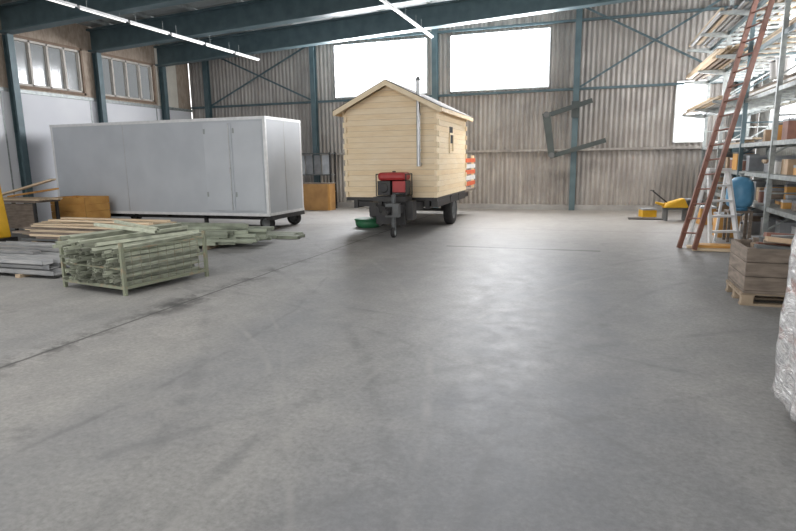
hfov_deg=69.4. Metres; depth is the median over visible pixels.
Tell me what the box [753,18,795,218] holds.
wall
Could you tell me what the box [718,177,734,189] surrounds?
cardboard box
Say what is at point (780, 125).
storage box
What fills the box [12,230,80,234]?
plank
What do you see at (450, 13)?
roof beam
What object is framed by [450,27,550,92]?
window
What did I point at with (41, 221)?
plank
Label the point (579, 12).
steel column
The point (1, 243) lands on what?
plank
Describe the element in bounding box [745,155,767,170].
storage box
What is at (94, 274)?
bar
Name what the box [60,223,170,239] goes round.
bar
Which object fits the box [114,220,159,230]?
bar
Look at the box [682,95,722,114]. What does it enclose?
plank
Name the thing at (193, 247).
bar
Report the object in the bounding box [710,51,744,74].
plank
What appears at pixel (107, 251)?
bar
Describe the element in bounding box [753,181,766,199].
storage box
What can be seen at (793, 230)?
storage box
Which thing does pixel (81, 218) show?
plank
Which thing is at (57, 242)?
bar
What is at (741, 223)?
storage box
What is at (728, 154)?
storage box
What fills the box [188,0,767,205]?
wall
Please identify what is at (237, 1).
roof purlin
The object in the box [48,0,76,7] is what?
strip light
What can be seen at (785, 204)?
storage box
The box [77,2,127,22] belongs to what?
strip light
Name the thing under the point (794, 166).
storage box
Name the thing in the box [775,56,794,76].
bucket
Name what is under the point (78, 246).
bar
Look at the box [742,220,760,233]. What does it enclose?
storage box
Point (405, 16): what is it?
strip light
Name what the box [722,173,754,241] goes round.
canister
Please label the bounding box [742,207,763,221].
storage box
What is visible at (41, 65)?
window
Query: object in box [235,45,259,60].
strip light
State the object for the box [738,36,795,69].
plank
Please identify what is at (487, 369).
floor
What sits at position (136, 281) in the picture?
bar
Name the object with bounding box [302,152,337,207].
shelf
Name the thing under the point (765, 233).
wood offcut
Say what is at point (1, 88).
trim
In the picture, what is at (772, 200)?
storage box
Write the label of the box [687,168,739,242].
stepladder
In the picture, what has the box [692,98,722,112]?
plank
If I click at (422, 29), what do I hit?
strip light
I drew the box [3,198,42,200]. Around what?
plank
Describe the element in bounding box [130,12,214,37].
roof purlin
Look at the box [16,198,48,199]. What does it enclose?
plank
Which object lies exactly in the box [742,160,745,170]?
tin can
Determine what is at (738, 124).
steel column
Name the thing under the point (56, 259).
channel
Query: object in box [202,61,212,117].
steel column
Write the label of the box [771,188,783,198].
storage box
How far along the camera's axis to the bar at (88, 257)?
7.76 m
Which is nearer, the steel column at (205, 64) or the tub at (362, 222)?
the tub at (362, 222)
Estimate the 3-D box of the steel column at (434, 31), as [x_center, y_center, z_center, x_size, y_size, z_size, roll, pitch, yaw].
[1.280,-5.158,19.781,0.180,6.369,0.200,3,11,18]
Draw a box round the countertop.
[4,200,59,202]
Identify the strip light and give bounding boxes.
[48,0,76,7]
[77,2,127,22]
[128,15,169,34]
[170,25,204,44]
[204,36,234,52]
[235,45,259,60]
[382,0,402,15]
[402,7,419,27]
[418,26,432,37]
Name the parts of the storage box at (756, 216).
lid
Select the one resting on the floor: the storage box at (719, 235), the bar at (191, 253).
the storage box at (719, 235)
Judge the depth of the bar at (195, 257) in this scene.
8.05 m
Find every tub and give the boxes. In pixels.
[354,217,379,227]
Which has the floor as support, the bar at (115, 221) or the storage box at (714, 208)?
the storage box at (714, 208)
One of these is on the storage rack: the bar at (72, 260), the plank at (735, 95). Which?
the plank at (735, 95)
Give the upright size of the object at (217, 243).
0.062 m
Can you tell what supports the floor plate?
on the floor
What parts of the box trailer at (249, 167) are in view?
support leg, door, door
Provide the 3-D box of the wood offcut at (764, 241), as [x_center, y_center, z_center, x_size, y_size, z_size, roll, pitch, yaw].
[4.556,-0.270,6.523,0.699,0.042,0.080,3,11,25]
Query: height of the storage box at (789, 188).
0.407 m
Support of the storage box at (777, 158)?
on the storage rack
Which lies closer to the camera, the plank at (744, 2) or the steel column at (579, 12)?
the plank at (744, 2)
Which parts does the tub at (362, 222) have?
lid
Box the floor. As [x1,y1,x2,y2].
[0,207,795,530]
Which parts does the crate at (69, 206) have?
panel, panel, panel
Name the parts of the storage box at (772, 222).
lid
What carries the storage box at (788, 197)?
on the storage box at (785, 204)
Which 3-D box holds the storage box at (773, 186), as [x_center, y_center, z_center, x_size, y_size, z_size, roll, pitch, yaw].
[7.766,-1.481,11.785,0.402,0.344,0.168,3,11,20]
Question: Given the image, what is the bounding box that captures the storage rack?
[682,0,795,235]
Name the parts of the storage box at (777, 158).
lid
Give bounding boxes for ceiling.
[0,0,448,44]
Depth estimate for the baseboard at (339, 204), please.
19.25 m
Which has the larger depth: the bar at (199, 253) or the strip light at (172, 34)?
the strip light at (172, 34)
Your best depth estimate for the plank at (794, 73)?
11.37 m
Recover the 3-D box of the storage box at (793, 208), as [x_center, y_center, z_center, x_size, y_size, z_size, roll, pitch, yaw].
[6.866,-1.001,9.687,0.348,0.182,0.259,3,11,19]
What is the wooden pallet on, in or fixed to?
on the floor
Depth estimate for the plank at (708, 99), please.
14.24 m
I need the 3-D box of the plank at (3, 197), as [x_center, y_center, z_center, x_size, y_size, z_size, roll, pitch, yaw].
[-9.061,-1.654,14.179,1.900,0.040,0.120,3,11,18]
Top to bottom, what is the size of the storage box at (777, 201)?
0.108 m
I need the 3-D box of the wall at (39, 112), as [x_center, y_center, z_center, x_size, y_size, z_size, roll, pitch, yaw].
[-12.504,-3.194,11.153,0.200,6.000,26.000,3,11,18]
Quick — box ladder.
[677,0,774,249]
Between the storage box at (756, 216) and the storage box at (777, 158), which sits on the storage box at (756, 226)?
the storage box at (756, 216)
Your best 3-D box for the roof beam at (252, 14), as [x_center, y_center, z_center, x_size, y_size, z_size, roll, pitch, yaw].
[-0.348,-7.193,15.177,19.980,1.639,0.340,3,11,18]
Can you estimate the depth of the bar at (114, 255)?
7.87 m
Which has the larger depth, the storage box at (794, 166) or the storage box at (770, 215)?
the storage box at (770, 215)
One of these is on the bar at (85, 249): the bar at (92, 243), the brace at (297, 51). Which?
the bar at (92, 243)
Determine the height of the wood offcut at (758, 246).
0.097 m
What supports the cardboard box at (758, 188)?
on the storage rack
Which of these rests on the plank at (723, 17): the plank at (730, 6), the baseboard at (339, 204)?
the plank at (730, 6)
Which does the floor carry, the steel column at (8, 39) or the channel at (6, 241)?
the steel column at (8, 39)
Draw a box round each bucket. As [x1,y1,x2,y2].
[769,60,776,79]
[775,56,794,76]
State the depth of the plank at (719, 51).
13.07 m
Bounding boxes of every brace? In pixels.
[211,47,305,105]
[222,59,310,100]
[580,0,720,87]
[586,7,702,62]
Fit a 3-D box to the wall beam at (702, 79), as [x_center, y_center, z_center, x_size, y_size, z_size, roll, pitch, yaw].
[1.183,-5.049,20.076,19.800,1.850,0.230,3,11,18]
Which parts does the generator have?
fuel tank, control panel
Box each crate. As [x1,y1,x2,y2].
[50,195,110,219]
[727,239,790,294]
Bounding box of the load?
[771,231,795,423]
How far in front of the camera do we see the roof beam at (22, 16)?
14.94 m
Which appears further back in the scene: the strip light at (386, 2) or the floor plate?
the floor plate
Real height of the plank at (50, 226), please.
0.035 m
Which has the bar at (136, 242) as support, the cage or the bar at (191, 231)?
the bar at (191, 231)
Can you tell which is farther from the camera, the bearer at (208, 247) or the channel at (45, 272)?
the bearer at (208, 247)
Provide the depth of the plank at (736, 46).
12.29 m
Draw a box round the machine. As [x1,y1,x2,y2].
[0,187,17,241]
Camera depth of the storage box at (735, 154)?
13.93 m
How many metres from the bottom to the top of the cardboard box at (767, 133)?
0.232 m
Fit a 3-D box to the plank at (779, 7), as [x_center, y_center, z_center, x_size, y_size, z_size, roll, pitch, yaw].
[7.904,-5.368,11.599,0.076,0.047,6.466,3,11,18]
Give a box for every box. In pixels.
[303,183,335,210]
[638,208,656,216]
[684,198,702,206]
[696,205,716,224]
[712,212,740,237]
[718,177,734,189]
[719,202,729,209]
[723,153,732,167]
[725,157,732,167]
[732,152,754,169]
[739,222,742,230]
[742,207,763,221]
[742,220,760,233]
[743,154,759,159]
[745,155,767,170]
[748,213,762,221]
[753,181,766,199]
[755,187,764,200]
[760,217,775,235]
[762,159,768,163]
[763,130,771,141]
[763,188,774,202]
[764,163,767,171]
[765,185,784,187]
[769,214,783,217]
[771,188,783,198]
[774,155,795,164]
[775,199,782,204]
[775,218,795,233]
[777,122,782,139]
[780,159,795,174]
[780,199,791,208]
[781,118,795,139]
[783,184,795,199]
[785,195,795,199]
[791,200,795,211]
[791,226,795,233]
[793,165,795,174]
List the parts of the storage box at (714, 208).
lid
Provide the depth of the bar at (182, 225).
7.99 m
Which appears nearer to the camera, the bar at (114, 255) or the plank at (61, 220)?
the bar at (114, 255)
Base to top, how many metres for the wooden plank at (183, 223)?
0.062 m
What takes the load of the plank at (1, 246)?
on the channel
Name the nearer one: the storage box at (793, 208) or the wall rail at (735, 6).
the storage box at (793, 208)
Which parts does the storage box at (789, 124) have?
lid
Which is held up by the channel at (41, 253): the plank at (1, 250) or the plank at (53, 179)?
the plank at (1, 250)
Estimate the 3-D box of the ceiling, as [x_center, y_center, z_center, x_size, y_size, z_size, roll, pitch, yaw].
[-3.020,-6.194,7.368,20.300,1.024,26.000,3,11,18]
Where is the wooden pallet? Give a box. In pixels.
[725,279,784,306]
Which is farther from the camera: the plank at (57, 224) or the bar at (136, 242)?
the plank at (57, 224)
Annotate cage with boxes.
[58,230,208,295]
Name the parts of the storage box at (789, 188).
lid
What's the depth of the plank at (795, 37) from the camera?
11.88 m
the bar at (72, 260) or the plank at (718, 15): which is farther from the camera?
the plank at (718, 15)
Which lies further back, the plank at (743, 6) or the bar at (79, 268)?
the plank at (743, 6)
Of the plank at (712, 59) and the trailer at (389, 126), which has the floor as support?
the trailer at (389, 126)
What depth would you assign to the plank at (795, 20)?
10.83 m
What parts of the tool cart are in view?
handle, frame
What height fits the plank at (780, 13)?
0.032 m
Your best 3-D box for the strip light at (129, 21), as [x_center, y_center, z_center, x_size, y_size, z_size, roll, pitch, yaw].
[-6.638,-6.467,15.357,0.080,0.321,1.480,3,11,18]
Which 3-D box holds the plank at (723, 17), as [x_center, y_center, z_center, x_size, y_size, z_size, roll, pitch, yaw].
[7.790,-5.854,14.261,0.086,0.045,3.993,3,11,18]
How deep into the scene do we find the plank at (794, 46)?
12.84 m
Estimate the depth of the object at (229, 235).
11.60 m
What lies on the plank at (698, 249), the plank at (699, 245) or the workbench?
the plank at (699, 245)
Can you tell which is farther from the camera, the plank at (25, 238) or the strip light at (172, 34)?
the strip light at (172, 34)
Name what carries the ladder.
on the floor
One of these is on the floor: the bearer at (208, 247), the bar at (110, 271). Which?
the bearer at (208, 247)
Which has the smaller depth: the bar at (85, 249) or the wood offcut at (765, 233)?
the wood offcut at (765, 233)
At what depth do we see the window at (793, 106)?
14.16 m
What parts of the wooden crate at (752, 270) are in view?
panel, panel, panel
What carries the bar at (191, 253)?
on the bar
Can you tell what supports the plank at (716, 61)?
on the storage rack
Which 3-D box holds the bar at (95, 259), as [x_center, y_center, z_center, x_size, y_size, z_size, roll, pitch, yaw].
[-3.732,-0.182,8.190,0.053,0.053,1.320,5,12,28]
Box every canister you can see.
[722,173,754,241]
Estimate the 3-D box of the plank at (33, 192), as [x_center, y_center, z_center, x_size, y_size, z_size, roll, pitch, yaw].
[-9.029,-1.800,14.205,1.692,0.242,0.100,3,11,20]
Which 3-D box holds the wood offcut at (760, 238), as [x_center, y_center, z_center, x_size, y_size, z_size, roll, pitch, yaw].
[4.631,-0.312,6.747,0.686,0.101,0.088,1,11,10]
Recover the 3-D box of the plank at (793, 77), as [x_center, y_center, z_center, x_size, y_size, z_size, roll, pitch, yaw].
[7.617,-3.647,12.188,0.154,0.048,8.426,3,11,18]
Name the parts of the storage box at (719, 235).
lid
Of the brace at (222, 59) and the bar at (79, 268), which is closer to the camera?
the bar at (79, 268)
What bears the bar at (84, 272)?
on the bar
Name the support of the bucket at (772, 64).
on the plank at (794, 73)
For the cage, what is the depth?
7.96 m
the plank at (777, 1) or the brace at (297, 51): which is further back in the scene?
the brace at (297, 51)
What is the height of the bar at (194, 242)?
0.045 m
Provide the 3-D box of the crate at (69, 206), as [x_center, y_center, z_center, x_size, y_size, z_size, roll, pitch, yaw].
[-8.327,-1.520,15.092,1.140,0.580,0.800,3,11,18]
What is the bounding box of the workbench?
[4,200,59,230]
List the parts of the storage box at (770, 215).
lid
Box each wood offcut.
[752,237,758,241]
[754,244,790,249]
[756,242,790,245]
[759,235,793,241]
[763,232,793,235]
[763,239,785,243]
[764,236,792,243]
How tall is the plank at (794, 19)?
0.036 m
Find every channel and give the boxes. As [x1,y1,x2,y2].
[0,253,67,262]
[0,256,53,265]
[0,263,59,269]
[0,267,61,275]
[6,241,54,243]
[8,252,59,255]
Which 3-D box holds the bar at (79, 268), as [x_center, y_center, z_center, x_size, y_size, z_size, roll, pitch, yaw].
[-4.070,-0.061,8.420,0.054,0.054,1.320,5,12,28]
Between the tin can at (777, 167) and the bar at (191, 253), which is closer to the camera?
the bar at (191, 253)
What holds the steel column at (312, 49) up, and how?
on the floor
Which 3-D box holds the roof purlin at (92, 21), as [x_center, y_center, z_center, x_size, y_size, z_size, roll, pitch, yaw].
[-11.694,-6.089,10.323,0.080,0.095,25.980,3,11,18]
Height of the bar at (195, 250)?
0.050 m
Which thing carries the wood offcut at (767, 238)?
on the wood offcut at (758, 246)
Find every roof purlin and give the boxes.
[10,0,177,43]
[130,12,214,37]
[175,4,253,31]
[231,0,293,24]
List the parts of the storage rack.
cantilever arm, cantilever arm, cantilever arm, cantilever arm, cantilever arm, cantilever arm, cantilever arm, upright frame, cantilever arm, cantilever arm, upright frame, upright frame, upright frame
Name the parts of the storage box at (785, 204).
lid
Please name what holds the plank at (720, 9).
on the plank at (718, 15)
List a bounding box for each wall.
[0,4,191,221]
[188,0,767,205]
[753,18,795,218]
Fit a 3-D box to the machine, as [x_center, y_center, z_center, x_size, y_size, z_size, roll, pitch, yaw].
[-9.104,-1.360,12.812,0.670,1.700,0.600,3,11,18]
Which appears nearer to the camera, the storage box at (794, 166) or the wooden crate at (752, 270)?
the wooden crate at (752, 270)
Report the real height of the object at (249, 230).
0.062 m
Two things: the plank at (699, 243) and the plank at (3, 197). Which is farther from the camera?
the plank at (3, 197)
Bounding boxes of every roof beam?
[0,0,201,34]
[86,0,436,52]
[153,0,637,66]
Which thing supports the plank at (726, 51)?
on the plank at (716, 61)
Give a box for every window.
[13,34,86,95]
[101,53,156,103]
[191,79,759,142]
[333,37,427,97]
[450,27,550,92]
[789,62,795,117]
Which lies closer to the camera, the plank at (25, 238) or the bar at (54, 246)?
the bar at (54, 246)
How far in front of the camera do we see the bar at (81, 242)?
8.00 m
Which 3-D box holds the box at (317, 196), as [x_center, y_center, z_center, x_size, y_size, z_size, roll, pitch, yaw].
[-2.869,-2.442,20.306,1.280,0.950,0.480,3,11,18]
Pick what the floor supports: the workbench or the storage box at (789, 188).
the workbench
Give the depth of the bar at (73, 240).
7.50 m
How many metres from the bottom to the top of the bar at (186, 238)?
0.054 m
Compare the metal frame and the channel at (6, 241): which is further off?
the metal frame
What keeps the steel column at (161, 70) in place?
on the floor
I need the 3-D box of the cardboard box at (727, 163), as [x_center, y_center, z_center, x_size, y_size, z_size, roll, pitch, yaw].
[8.652,-2.613,14.670,0.493,0.305,0.232,2,11,17]
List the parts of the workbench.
leg, leg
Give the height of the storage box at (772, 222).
0.466 m
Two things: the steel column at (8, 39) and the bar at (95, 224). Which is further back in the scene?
the steel column at (8, 39)
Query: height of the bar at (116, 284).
0.049 m
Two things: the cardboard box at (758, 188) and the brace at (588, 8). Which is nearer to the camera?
the cardboard box at (758, 188)
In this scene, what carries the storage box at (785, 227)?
on the storage rack
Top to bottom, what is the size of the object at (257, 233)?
0.062 m
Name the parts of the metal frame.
arm, arm, arm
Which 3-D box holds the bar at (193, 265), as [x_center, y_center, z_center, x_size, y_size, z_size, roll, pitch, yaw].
[-3.387,0.102,8.057,0.056,0.056,1.320,5,12,28]
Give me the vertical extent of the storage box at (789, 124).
0.398 m
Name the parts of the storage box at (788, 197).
lid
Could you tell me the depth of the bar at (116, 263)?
7.55 m
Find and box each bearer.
[15,274,31,277]
[202,245,221,249]
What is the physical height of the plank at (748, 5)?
0.045 m
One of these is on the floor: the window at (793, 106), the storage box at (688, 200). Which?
the storage box at (688, 200)
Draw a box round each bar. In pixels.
[52,243,70,247]
[55,240,65,244]
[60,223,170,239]
[64,250,78,254]
[66,235,107,243]
[67,245,90,249]
[68,269,75,273]
[69,222,181,239]
[71,259,86,262]
[76,266,87,270]
[77,226,187,244]
[80,225,187,240]
[80,238,156,251]
[80,270,92,274]
[81,255,93,260]
[82,230,185,246]
[90,234,184,251]
[92,256,104,261]
[92,272,102,276]
[93,223,157,233]
[94,230,198,246]
[102,239,179,254]
[104,270,117,274]
[106,246,187,262]
[111,232,201,251]
[111,238,190,253]
[112,262,119,266]
[112,264,194,283]
[113,241,192,256]
[113,260,191,278]
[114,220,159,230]
[115,266,194,286]
[116,253,192,270]
[117,241,196,257]
[117,245,196,261]
[118,246,198,262]
[118,256,197,273]
[120,259,199,277]
[120,266,199,285]
[125,249,199,265]
[125,252,202,269]
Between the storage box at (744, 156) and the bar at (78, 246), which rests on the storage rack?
the storage box at (744, 156)
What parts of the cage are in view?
post, post, frame rail, post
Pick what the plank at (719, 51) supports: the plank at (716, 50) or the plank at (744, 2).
the plank at (716, 50)
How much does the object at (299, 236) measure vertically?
0.062 m
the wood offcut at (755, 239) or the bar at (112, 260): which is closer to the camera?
the wood offcut at (755, 239)
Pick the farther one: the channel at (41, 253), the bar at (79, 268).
the channel at (41, 253)
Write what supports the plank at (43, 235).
on the plank at (37, 237)
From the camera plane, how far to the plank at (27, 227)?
12.02 m
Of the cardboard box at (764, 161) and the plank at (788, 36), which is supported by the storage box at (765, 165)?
the cardboard box at (764, 161)
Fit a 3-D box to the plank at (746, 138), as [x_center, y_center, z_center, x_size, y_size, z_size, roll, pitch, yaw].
[8.301,-3.118,14.329,0.155,0.040,3.412,3,11,18]
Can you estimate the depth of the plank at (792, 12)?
12.66 m
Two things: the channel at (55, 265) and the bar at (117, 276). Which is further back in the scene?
the channel at (55, 265)
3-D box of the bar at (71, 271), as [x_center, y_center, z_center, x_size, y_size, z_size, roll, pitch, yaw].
[-4.226,-0.022,8.506,0.053,0.053,1.320,5,12,27]
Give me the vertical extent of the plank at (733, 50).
0.045 m
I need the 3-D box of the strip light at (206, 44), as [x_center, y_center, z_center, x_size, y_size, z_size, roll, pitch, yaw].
[-5.656,-7.011,18.247,0.080,0.321,1.480,3,11,18]
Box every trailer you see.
[49,116,304,225]
[332,76,474,237]
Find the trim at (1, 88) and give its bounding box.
[0,87,191,194]
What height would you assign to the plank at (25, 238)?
0.045 m
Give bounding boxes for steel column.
[2,34,33,203]
[92,52,107,122]
[158,66,169,119]
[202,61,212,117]
[309,46,320,182]
[432,29,438,207]
[569,8,582,209]
[731,0,750,176]
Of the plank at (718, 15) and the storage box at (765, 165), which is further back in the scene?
the plank at (718, 15)
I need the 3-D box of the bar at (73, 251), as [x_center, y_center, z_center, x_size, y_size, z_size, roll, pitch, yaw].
[-4.266,-0.279,8.469,0.050,0.050,1.320,5,12,28]
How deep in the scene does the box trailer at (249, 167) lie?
14.82 m
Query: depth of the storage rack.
12.50 m
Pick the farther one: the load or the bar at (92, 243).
the bar at (92, 243)
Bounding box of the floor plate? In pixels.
[628,217,662,219]
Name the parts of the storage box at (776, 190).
lid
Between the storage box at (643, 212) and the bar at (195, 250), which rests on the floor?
the storage box at (643, 212)
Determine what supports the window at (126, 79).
in the wall at (39, 112)
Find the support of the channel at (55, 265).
on the channel at (45, 272)
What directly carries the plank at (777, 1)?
on the storage rack
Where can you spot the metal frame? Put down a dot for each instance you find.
(574, 108)
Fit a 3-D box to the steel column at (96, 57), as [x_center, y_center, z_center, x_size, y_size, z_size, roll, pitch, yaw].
[-9.624,-4.246,18.881,0.200,5.200,0.180,3,11,18]
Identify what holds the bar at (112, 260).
on the bar at (116, 263)
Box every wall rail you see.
[302,146,707,155]
[345,5,738,41]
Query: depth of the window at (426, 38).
20.29 m
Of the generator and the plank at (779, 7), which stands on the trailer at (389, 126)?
the generator
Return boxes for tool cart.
[650,190,688,220]
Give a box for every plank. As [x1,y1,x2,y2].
[0,242,53,246]
[0,245,58,251]
[0,249,40,253]
[2,178,55,195]
[3,197,61,199]
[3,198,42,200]
[7,188,58,196]
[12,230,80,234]
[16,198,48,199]
[21,237,63,241]
[23,226,107,230]
[29,234,63,236]
[30,229,96,232]
[31,225,113,229]
[33,223,154,225]
[36,236,67,239]
[41,221,176,223]
[48,219,152,224]
[60,217,170,221]
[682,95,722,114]
[686,48,724,78]
[686,49,718,76]
[686,97,714,110]
[688,7,723,46]
[688,57,716,78]
[690,10,723,45]
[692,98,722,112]
[692,248,730,251]
[693,54,726,78]
[694,94,738,113]
[695,49,736,79]
[695,49,737,80]
[696,9,732,44]
[698,244,730,248]
[699,5,733,39]
[699,243,730,244]
[702,0,748,45]
[704,6,743,45]
[706,0,752,45]
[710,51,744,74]
[712,49,729,62]
[715,137,751,142]
[726,75,795,105]
[727,44,738,53]
[738,0,781,32]
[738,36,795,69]
[745,18,795,52]
[749,0,791,31]
[749,72,795,92]
[753,20,795,49]
[758,46,795,65]
[767,0,795,24]
[768,37,795,53]
[776,6,795,20]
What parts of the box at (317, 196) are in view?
lid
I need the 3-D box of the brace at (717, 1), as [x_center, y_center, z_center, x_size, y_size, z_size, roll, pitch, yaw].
[7.841,-6.848,17.320,4.430,2.652,0.020,3,11,18]
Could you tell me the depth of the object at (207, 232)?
11.51 m
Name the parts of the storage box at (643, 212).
lid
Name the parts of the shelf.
hanging panel, hanging panel, hanging panel, hanging panel, post, post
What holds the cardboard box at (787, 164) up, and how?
on the storage rack
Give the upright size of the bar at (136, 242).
0.059 m
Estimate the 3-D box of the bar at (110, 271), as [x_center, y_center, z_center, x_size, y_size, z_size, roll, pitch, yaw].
[-3.514,-0.010,8.099,0.046,0.046,1.320,5,12,28]
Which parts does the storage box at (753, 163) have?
lid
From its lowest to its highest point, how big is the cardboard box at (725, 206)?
0.185 m
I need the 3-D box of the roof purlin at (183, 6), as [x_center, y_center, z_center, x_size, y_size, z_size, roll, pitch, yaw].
[-8.661,-6.098,9.291,0.080,0.095,25.980,3,11,18]
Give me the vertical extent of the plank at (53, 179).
0.474 m
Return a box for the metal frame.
[542,98,605,158]
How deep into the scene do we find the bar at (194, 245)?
8.04 m
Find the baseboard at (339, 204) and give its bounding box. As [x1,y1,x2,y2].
[337,202,681,210]
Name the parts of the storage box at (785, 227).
lid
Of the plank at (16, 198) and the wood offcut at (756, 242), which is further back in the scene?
the plank at (16, 198)
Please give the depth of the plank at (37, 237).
12.22 m
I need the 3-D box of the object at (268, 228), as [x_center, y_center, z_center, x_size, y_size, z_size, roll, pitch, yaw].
[-4.146,-0.788,12.342,3.000,0.062,0.062,1,11,8]
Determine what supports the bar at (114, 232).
on the bar at (182, 225)
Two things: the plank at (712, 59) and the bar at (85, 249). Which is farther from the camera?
the plank at (712, 59)
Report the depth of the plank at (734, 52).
14.13 m
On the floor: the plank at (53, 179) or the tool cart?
the tool cart
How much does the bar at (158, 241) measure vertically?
0.068 m
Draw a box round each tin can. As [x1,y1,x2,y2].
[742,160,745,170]
[758,190,764,202]
[774,161,781,173]
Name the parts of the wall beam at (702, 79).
wall rail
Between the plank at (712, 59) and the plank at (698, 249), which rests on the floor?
the plank at (698, 249)
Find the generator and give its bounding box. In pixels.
[375,171,412,196]
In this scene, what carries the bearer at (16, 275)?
on the floor
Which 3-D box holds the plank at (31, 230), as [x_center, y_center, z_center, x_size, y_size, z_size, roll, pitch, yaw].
[-6.631,-0.705,11.988,2.616,0.045,0.140,3,11,18]

